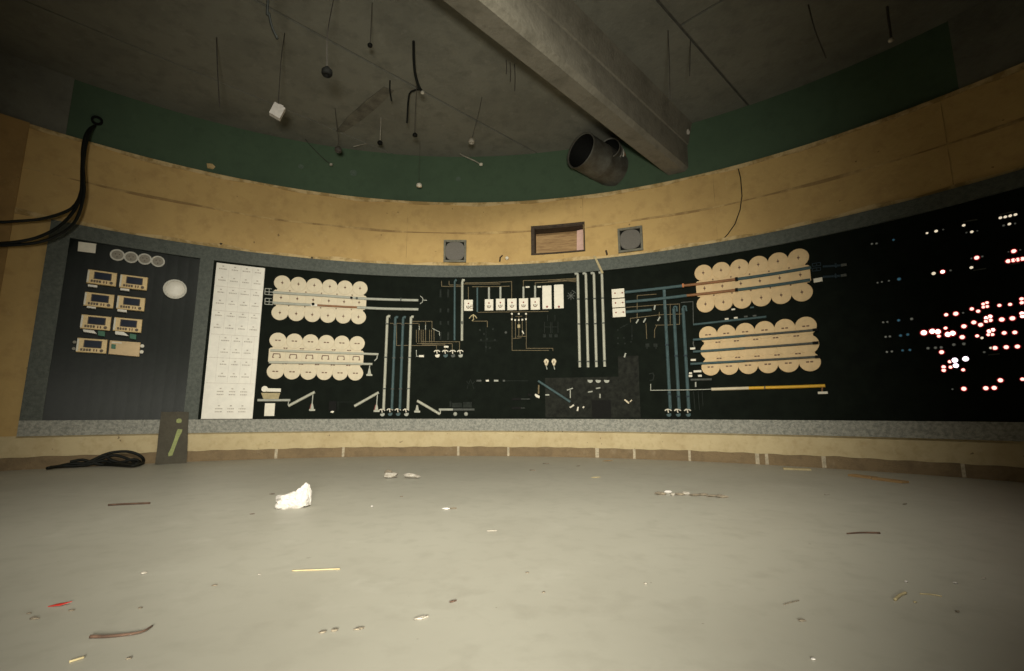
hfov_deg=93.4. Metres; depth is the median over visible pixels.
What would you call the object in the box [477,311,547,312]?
thin pipework
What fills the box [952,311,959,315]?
lamp
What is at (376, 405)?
valve
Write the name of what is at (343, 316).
disc
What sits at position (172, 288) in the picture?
diffuser
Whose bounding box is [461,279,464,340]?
pipe
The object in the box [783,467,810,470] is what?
wood lath
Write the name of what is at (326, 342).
disc
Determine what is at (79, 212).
cable
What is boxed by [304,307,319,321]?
disc
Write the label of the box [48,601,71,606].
scrap
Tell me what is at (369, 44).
fitting
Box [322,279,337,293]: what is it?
disc
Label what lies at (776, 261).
disc
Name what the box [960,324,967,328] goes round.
lamp
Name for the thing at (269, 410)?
tile
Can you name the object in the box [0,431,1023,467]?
trim
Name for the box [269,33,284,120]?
fitting
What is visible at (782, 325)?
disc
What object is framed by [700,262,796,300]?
sheet
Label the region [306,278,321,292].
disc
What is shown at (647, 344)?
faded symbol
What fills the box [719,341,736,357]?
disc
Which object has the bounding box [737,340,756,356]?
disc
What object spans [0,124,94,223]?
cable
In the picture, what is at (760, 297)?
disc
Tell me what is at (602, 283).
pipe
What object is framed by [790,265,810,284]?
plate
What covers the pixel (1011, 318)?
lamp
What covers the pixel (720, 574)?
floor
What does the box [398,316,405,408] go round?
pipe
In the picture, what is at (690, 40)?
hanging wire
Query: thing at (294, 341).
disc
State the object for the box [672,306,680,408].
pipe
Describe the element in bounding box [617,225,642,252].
wall speaker
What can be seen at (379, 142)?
fitting
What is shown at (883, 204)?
trim
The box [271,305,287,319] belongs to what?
disc
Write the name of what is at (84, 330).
tag
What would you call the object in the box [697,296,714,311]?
disc
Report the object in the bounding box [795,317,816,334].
disc
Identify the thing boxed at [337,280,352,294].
disc
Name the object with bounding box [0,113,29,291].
wall
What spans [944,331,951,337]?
lamp
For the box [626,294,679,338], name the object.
thin pipework
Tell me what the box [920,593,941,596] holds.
splinter
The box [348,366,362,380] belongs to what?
disc
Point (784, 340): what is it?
disc
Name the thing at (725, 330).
disc
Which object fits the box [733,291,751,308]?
disc
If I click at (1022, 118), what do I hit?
trim
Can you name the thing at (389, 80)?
hanging wire
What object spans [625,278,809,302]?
pipe
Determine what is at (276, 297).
disc
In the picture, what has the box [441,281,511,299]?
thin pipework
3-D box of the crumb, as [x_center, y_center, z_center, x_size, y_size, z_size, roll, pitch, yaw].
[-0.278,0.864,1.477,0.050,0.006,0.018,4,-10,-22]
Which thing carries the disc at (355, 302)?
attached to the sheet at (289, 289)
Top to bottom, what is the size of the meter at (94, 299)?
0.178 m
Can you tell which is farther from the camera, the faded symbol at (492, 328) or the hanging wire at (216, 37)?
the faded symbol at (492, 328)
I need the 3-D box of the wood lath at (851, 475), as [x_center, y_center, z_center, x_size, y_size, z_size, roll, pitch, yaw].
[3.440,1.382,4.732,0.090,0.019,0.235,3,-10,-16]
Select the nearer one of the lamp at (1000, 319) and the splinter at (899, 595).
the splinter at (899, 595)
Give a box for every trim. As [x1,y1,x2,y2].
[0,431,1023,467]
[14,165,1023,264]
[22,117,1023,233]
[29,62,1023,206]
[257,0,748,152]
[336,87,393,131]
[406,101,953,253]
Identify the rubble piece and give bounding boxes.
[716,494,728,497]
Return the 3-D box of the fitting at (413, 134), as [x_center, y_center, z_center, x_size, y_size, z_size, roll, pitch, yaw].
[-1.216,-2.870,6.105,0.062,0.767,0.062,0,-9,0]
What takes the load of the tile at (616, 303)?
attached to the board at (873, 392)
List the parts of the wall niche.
panel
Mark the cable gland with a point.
(94, 116)
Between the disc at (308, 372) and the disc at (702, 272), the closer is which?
the disc at (702, 272)
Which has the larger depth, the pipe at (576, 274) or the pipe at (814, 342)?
the pipe at (576, 274)
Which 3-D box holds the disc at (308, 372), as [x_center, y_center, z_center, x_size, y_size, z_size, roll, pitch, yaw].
[-2.942,0.529,6.970,0.220,0.220,0.009,3,-10,-18]
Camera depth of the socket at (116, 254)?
6.11 m
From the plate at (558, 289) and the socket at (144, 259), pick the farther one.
the plate at (558, 289)
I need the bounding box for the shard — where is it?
[384,470,420,477]
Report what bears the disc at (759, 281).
attached to the sheet at (788, 266)
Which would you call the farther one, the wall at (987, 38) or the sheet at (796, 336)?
the sheet at (796, 336)
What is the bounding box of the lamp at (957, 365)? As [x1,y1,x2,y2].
[952,362,959,368]
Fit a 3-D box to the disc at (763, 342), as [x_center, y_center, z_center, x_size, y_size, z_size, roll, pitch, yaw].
[3.185,0.145,6.037,0.228,0.228,0.009,-7,-11,36]
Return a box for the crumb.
[414,616,428,618]
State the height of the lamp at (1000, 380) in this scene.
0.050 m
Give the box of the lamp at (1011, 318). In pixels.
[1008,316,1015,320]
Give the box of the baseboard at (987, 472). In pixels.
[0,446,1023,481]
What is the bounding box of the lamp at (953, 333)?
[948,330,956,336]
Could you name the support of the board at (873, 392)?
attached to the wall at (993, 104)
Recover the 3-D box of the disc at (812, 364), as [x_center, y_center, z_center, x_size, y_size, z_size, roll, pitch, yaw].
[3.537,0.311,5.730,0.228,0.228,0.009,-8,-12,40]
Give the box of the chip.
[207,163,214,168]
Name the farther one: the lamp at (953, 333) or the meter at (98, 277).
the meter at (98, 277)
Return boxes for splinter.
[594,256,602,272]
[846,532,880,533]
[893,591,906,600]
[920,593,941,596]
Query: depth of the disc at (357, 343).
7.21 m
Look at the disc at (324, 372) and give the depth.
7.03 m
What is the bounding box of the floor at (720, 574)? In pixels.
[0,456,1023,670]
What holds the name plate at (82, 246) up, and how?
attached to the board at (873, 392)
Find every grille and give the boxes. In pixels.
[446,242,463,259]
[620,229,640,249]
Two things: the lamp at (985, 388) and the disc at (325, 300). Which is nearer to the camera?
the lamp at (985, 388)
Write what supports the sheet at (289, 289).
attached to the board at (873, 392)
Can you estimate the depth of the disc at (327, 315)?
7.17 m
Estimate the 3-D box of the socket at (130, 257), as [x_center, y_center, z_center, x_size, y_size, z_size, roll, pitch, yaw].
[-4.894,-1.004,6.197,0.149,0.149,0.022,7,-11,-36]
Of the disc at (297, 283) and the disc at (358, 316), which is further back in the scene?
the disc at (358, 316)
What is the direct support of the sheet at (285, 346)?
attached to the board at (873, 392)
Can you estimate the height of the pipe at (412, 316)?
1.420 m
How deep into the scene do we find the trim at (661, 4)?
5.67 m
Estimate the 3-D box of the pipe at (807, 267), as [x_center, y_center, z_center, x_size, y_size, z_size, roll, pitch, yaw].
[2.656,-0.723,6.460,2.306,0.057,0.116,-6,-11,31]
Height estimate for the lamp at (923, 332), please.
0.069 m
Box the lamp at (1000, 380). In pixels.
[997,378,1003,382]
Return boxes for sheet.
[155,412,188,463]
[273,343,360,370]
[276,285,363,313]
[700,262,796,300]
[704,329,814,364]
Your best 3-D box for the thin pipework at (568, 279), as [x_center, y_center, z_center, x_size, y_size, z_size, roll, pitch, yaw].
[0.578,-0.804,7.376,0.830,0.131,0.020,-2,-9,12]
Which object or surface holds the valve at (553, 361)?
attached to the board at (873, 392)
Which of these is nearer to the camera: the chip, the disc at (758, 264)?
the disc at (758, 264)
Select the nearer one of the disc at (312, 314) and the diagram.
the disc at (312, 314)
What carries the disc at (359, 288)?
attached to the sheet at (289, 289)
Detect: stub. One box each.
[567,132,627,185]
[604,137,625,156]
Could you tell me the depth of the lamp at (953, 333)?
4.86 m
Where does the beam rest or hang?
attached to the ceiling
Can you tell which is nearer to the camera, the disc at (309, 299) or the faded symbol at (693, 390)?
the faded symbol at (693, 390)
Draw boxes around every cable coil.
[46,450,144,469]
[70,454,135,466]
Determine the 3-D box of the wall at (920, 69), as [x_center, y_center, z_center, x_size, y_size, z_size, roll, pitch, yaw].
[-0.309,-2.697,6.829,10.600,0.876,2.513,-1,-9,5]
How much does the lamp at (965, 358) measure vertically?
0.068 m
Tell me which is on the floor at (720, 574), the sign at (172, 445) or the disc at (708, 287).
the sign at (172, 445)
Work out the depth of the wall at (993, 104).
6.33 m
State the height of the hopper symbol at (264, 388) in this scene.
0.180 m
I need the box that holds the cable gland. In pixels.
[91,115,102,125]
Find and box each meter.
[76,338,107,353]
[80,314,111,330]
[83,292,114,308]
[86,269,117,286]
[113,317,142,332]
[116,295,145,311]
[119,274,147,290]
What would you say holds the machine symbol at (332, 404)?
attached to the board at (873, 392)
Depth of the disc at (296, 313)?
7.03 m
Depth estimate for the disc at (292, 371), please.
6.90 m
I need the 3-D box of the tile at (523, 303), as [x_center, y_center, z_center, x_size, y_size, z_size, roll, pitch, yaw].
[0.177,-0.482,7.397,0.144,0.181,0.021,-1,-9,9]
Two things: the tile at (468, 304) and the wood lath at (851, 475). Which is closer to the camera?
the wood lath at (851, 475)
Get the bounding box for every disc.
[267,364,283,378]
[268,348,284,361]
[269,333,285,347]
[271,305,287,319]
[273,290,288,304]
[274,275,290,289]
[284,364,299,378]
[285,348,300,360]
[286,334,302,348]
[288,306,303,320]
[289,291,304,306]
[290,277,306,290]
[300,365,315,379]
[301,349,316,361]
[302,334,318,348]
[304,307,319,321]
[305,292,320,307]
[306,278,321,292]
[316,365,331,379]
[318,335,333,349]
[318,350,332,364]
[320,308,335,322]
[321,293,335,307]
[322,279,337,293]
[332,365,347,379]
[333,350,348,364]
[334,336,349,349]
[336,309,350,323]
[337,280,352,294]
[337,294,350,308]
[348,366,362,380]
[349,336,364,350]
[349,351,363,362]
[351,310,365,323]
[352,295,365,309]
[353,281,367,294]
[694,265,711,280]
[696,280,712,296]
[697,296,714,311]
[699,326,716,342]
[701,343,718,358]
[701,358,719,375]
[712,262,729,278]
[714,277,730,294]
[714,294,732,310]
[717,325,735,341]
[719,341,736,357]
[720,357,737,374]
[730,259,748,275]
[732,274,749,292]
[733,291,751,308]
[736,323,754,339]
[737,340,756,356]
[738,356,757,373]
[749,256,767,272]
[750,272,769,289]
[751,289,770,305]
[755,321,774,338]
[757,338,776,355]
[758,355,777,372]
[768,252,787,269]
[770,268,789,286]
[771,286,791,303]
[774,319,794,336]
[776,337,797,353]
[778,354,798,371]
[788,249,808,266]
[791,283,812,300]
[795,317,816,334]
[797,335,818,352]
[799,352,820,370]
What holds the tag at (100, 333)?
attached to the board at (873, 392)
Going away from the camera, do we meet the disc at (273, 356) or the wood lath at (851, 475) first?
the wood lath at (851, 475)
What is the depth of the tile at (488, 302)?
7.45 m
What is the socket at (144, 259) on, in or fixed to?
attached to the board at (873, 392)
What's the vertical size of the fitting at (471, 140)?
0.678 m
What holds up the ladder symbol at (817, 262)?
attached to the board at (873, 392)
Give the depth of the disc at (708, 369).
6.37 m
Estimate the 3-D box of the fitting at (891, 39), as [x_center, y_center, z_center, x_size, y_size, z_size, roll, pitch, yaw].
[3.902,-3.226,4.995,0.053,0.417,0.053,0,-9,0]
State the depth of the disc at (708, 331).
6.44 m
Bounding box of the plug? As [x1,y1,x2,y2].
[350,170,356,175]
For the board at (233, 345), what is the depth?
6.66 m
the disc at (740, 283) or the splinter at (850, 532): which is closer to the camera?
the splinter at (850, 532)
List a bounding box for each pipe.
[382,315,389,408]
[390,316,397,408]
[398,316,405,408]
[406,315,413,408]
[453,278,456,339]
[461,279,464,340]
[476,287,477,311]
[575,273,580,366]
[583,272,589,366]
[591,272,597,366]
[599,271,605,366]
[625,266,810,293]
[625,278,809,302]
[626,305,655,312]
[663,289,671,408]
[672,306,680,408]
[681,301,766,325]
[681,305,689,408]
[690,355,820,364]
[693,328,818,340]
[693,341,818,352]
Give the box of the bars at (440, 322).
[439,289,448,339]
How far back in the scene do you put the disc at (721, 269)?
6.46 m
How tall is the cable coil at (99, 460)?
0.134 m
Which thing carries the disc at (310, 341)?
attached to the sheet at (285, 346)
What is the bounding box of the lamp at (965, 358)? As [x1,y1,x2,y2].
[961,355,969,361]
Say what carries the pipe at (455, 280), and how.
attached to the board at (873, 392)
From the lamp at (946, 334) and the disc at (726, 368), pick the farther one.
the disc at (726, 368)
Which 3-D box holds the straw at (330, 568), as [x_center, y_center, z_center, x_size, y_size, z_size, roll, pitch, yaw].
[-0.783,0.937,1.929,0.184,0.006,0.006,1,-9,-7]
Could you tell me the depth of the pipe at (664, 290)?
6.65 m
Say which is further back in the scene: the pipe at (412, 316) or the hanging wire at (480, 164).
the hanging wire at (480, 164)
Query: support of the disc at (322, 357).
attached to the sheet at (285, 346)
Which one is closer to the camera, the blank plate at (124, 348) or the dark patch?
the blank plate at (124, 348)
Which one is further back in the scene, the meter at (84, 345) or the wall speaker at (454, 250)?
the wall speaker at (454, 250)
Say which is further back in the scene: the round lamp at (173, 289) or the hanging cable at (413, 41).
the round lamp at (173, 289)
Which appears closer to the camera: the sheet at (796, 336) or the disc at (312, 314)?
the sheet at (796, 336)
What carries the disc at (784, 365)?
attached to the sheet at (796, 336)
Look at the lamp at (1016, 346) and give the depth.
4.49 m
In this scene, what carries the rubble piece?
on the floor at (720, 574)
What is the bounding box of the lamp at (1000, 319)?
[998,317,1005,321]
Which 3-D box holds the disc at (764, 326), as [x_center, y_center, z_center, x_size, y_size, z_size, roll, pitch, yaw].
[3.181,-0.070,6.075,0.228,0.228,0.009,-7,-11,36]
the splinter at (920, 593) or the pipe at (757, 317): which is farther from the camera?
the pipe at (757, 317)
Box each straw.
[69,656,83,662]
[292,568,339,570]
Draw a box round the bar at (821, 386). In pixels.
[711,384,827,393]
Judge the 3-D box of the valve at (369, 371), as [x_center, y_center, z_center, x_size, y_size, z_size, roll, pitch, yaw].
[-2.123,0.524,7.188,0.086,0.157,0.020,2,-9,-11]
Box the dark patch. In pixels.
[592,400,610,417]
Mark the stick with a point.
(138, 502)
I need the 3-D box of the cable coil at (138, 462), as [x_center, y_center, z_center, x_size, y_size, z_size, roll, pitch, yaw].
[-4.812,1.441,5.602,0.845,0.179,0.494,5,-10,-28]
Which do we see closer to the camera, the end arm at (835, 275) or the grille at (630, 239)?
the end arm at (835, 275)
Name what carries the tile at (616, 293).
attached to the board at (873, 392)
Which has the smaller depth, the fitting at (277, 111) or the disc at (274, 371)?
the fitting at (277, 111)
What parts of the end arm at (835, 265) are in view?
arm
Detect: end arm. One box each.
[823,263,846,267]
[823,273,846,277]
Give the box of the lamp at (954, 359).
[950,357,959,363]
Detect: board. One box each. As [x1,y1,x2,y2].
[17,169,1023,440]
[201,263,264,418]
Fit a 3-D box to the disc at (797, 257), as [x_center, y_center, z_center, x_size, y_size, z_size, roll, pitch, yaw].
[3.528,-0.959,5.943,0.229,0.229,0.008,-8,-12,39]
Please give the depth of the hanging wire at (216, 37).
5.39 m
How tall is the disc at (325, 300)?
0.221 m
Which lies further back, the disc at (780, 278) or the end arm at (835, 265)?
the disc at (780, 278)
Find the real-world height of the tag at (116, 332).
0.049 m
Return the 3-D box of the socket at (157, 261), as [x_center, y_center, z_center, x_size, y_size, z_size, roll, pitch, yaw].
[-4.666,-0.976,6.356,0.149,0.149,0.022,6,-11,-34]
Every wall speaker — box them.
[443,240,466,262]
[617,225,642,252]
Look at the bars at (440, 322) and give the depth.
7.44 m
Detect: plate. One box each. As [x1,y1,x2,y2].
[78,242,95,252]
[108,340,143,356]
[542,285,551,308]
[554,284,563,308]
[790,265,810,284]
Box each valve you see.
[309,395,314,410]
[366,365,371,375]
[374,394,379,411]
[551,359,555,369]
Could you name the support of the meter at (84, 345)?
attached to the board at (873, 392)
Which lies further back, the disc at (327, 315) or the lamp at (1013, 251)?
the disc at (327, 315)
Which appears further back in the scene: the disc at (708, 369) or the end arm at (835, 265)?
the disc at (708, 369)
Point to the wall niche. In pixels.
(567, 237)
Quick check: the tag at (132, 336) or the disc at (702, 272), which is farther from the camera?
the disc at (702, 272)
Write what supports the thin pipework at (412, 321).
attached to the board at (873, 392)
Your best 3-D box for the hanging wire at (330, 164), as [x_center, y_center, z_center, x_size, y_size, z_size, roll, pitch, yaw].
[-2.974,-2.821,7.394,0.462,0.456,0.069,0,-9,0]
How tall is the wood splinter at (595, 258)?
0.286 m
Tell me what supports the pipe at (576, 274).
attached to the board at (873, 392)
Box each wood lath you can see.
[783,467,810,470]
[848,474,875,478]
[872,477,908,482]
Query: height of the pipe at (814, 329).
0.039 m
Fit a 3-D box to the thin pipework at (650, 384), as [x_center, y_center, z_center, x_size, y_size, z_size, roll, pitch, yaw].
[2.264,0.690,6.497,0.788,0.097,0.016,-5,-10,27]
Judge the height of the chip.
0.083 m
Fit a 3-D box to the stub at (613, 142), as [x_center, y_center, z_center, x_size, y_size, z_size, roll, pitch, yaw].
[1.533,-2.743,7.311,0.329,0.332,0.445,-4,-10,25]
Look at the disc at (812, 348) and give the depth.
5.76 m
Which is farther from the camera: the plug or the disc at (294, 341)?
the plug
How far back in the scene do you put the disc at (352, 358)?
7.17 m
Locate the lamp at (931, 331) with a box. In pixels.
[928,328,935,334]
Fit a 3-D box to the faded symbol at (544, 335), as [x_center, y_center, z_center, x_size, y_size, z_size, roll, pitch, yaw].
[0.582,-0.140,7.275,0.237,0.350,0.008,-2,-9,12]
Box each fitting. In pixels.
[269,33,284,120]
[321,0,333,77]
[335,110,341,152]
[367,3,372,47]
[377,124,382,144]
[412,84,416,136]
[468,98,481,144]
[886,6,893,42]
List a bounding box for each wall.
[0,51,74,134]
[0,70,1023,436]
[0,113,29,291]
[66,21,958,202]
[948,0,1023,88]
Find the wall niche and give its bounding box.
[531,221,584,254]
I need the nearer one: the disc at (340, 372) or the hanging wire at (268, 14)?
the hanging wire at (268, 14)
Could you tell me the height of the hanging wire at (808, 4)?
0.673 m
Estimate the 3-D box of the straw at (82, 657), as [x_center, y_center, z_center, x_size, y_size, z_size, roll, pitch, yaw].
[-1.106,0.823,1.225,0.006,0.006,0.029,-7,-12,38]
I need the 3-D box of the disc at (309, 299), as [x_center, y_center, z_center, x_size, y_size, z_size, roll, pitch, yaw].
[-2.943,-0.527,7.140,0.207,0.221,0.008,3,-10,-18]
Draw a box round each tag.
[83,329,96,333]
[98,331,104,336]
[115,331,127,335]
[117,309,126,312]
[130,334,135,339]
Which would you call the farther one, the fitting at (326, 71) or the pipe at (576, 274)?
the pipe at (576, 274)
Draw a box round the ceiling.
[0,0,984,156]
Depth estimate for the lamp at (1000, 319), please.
4.59 m
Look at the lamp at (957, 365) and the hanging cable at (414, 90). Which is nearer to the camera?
the lamp at (957, 365)
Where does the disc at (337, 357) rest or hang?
attached to the sheet at (285, 346)
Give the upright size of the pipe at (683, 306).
1.416 m
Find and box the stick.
[108,502,150,505]
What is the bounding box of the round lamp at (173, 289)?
[163,279,186,298]
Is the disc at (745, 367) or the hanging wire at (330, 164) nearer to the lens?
the disc at (745, 367)
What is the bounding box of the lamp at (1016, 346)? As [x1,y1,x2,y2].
[1014,344,1020,348]
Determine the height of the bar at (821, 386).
0.114 m
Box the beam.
[442,0,691,174]
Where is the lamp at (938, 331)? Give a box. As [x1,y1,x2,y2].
[934,328,941,334]
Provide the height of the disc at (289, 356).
0.218 m
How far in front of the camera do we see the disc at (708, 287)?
6.54 m
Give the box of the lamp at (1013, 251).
[1010,249,1017,253]
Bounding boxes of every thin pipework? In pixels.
[390,321,459,349]
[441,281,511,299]
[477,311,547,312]
[523,278,576,286]
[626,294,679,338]
[650,384,711,390]
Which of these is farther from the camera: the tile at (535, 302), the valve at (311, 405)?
the tile at (535, 302)
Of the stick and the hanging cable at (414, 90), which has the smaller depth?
the stick
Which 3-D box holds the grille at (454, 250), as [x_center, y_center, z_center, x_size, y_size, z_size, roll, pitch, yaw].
[-0.904,-1.336,7.637,0.305,0.304,0.020,0,-9,-1]
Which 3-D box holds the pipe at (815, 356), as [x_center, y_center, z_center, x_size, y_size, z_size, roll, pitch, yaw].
[3.022,0.316,6.085,1.487,0.035,0.061,-6,-11,34]
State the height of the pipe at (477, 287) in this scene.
0.386 m
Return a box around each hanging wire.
[216,37,219,106]
[266,0,278,39]
[305,139,332,165]
[389,80,391,100]
[460,153,482,165]
[689,40,690,75]
[808,4,826,58]
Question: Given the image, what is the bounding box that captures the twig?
[89,625,152,638]
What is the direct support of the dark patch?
attached to the board at (873, 392)
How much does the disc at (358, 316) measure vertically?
0.220 m
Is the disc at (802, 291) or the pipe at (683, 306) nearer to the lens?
the disc at (802, 291)
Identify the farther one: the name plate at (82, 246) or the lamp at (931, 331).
the name plate at (82, 246)
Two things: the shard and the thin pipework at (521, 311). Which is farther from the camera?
the thin pipework at (521, 311)
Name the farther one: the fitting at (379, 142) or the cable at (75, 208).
the fitting at (379, 142)
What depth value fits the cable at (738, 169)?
6.49 m
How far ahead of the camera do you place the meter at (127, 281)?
6.15 m
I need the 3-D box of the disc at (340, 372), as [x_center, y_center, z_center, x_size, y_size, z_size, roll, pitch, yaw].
[-2.527,0.549,7.089,0.220,0.220,0.009,2,-9,-14]
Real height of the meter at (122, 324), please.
0.178 m
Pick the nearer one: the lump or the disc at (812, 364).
the lump
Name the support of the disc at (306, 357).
attached to the sheet at (285, 346)
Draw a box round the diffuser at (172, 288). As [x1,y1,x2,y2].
[165,281,184,296]
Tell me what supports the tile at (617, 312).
attached to the board at (873, 392)
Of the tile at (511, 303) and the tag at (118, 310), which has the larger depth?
the tile at (511, 303)
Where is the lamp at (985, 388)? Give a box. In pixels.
[982,386,989,390]
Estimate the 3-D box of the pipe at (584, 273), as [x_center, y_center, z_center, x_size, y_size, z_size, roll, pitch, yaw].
[1.096,-0.246,7.141,0.069,1.438,0.025,-3,-10,16]
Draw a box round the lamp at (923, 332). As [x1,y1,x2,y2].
[920,329,927,335]
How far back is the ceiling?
5.71 m
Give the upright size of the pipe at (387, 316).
1.425 m
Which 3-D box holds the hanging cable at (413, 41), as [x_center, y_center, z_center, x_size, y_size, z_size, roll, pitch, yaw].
[-1.057,-3.027,5.447,0.157,0.667,0.053,0,-9,0]
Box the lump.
[275,482,311,508]
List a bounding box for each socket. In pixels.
[110,249,124,260]
[124,252,137,262]
[138,253,151,264]
[151,256,164,266]
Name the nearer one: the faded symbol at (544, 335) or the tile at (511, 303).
the faded symbol at (544, 335)
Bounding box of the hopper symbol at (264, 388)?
[261,386,280,398]
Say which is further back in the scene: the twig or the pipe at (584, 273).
the pipe at (584, 273)
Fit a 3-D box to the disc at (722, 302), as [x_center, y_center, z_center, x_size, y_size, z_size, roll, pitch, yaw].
[2.804,-0.443,6.396,0.229,0.229,0.009,-6,-11,32]
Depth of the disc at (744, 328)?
6.20 m
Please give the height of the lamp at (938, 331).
0.068 m
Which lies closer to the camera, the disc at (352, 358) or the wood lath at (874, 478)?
the wood lath at (874, 478)
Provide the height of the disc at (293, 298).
0.221 m
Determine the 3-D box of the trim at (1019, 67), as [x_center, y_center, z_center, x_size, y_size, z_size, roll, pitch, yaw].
[1.204,-2.581,4.942,13.256,0.131,4.938,-5,-10,27]
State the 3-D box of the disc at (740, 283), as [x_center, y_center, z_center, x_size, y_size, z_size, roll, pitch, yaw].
[2.993,-0.679,6.308,0.215,0.218,0.008,-6,-11,33]
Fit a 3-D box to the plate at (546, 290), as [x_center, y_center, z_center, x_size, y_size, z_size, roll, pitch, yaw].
[0.533,-0.582,7.349,0.141,0.367,0.021,-2,-9,11]
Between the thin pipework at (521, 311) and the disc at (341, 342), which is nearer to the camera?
the disc at (341, 342)
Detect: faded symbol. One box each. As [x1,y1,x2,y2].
[479,328,495,348]
[543,315,557,337]
[617,324,657,348]
[693,390,702,409]
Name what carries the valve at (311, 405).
attached to the board at (873, 392)
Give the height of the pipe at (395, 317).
1.413 m
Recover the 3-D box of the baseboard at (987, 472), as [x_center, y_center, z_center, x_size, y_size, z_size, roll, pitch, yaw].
[1.192,1.247,4.300,13.160,0.149,4.891,-5,-10,27]
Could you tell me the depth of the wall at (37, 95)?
5.82 m
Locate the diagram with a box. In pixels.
[511,313,552,350]
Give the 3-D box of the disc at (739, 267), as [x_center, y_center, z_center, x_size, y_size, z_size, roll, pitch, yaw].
[2.990,-0.894,6.345,0.229,0.229,0.008,-6,-11,34]
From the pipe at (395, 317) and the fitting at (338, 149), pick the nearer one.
the fitting at (338, 149)
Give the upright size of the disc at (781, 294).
0.229 m
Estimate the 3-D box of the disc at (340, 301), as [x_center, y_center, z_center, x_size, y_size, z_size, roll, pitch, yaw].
[-2.527,-0.508,7.260,0.207,0.221,0.008,2,-9,-14]
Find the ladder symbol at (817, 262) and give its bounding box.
[812,262,820,271]
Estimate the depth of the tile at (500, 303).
7.43 m
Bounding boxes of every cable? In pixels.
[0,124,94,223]
[0,125,96,243]
[0,130,88,246]
[406,89,418,122]
[412,40,423,94]
[724,169,741,237]
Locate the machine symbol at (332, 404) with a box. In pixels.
[329,401,336,412]
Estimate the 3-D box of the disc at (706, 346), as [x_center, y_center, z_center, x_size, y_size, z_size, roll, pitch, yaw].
[2.623,0.204,6.404,0.228,0.228,0.009,-5,-11,30]
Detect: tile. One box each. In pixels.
[264,403,274,415]
[464,300,472,310]
[485,299,492,310]
[496,299,504,309]
[507,298,516,309]
[519,298,527,309]
[531,298,539,309]
[612,288,624,297]
[612,298,624,307]
[612,308,625,317]
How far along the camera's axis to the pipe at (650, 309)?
6.88 m
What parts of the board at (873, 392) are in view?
instrument panel, conveyor strip, conveyor strip, pipe strip, pipe strip, pipe strip, pipe strip, conveyor strip, conveyor strip, conveyor strip, sill, conveyor strip, patch plate, conveyor strip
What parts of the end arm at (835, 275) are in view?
arm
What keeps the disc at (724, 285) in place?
attached to the sheet at (788, 266)
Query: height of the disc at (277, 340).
0.220 m
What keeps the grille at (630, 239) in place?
attached to the wall speaker at (630, 239)
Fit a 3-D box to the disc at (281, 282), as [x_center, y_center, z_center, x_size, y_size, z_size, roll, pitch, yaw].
[-3.348,-0.769,7.031,0.220,0.220,0.009,4,-10,-22]
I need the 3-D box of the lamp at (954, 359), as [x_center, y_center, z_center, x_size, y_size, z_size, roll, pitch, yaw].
[4.432,0.248,4.827,0.018,0.068,0.068,7,-12,-39]
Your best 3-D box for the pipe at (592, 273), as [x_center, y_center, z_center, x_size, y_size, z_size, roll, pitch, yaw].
[1.211,-0.250,7.105,0.069,1.434,0.025,-3,-10,17]
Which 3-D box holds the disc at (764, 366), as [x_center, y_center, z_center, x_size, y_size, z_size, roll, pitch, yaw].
[3.184,0.355,6.004,0.228,0.228,0.009,-7,-11,36]
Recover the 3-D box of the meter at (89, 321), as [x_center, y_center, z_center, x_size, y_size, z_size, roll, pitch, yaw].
[-5.080,-0.160,5.891,0.282,0.178,0.059,7,-12,-38]

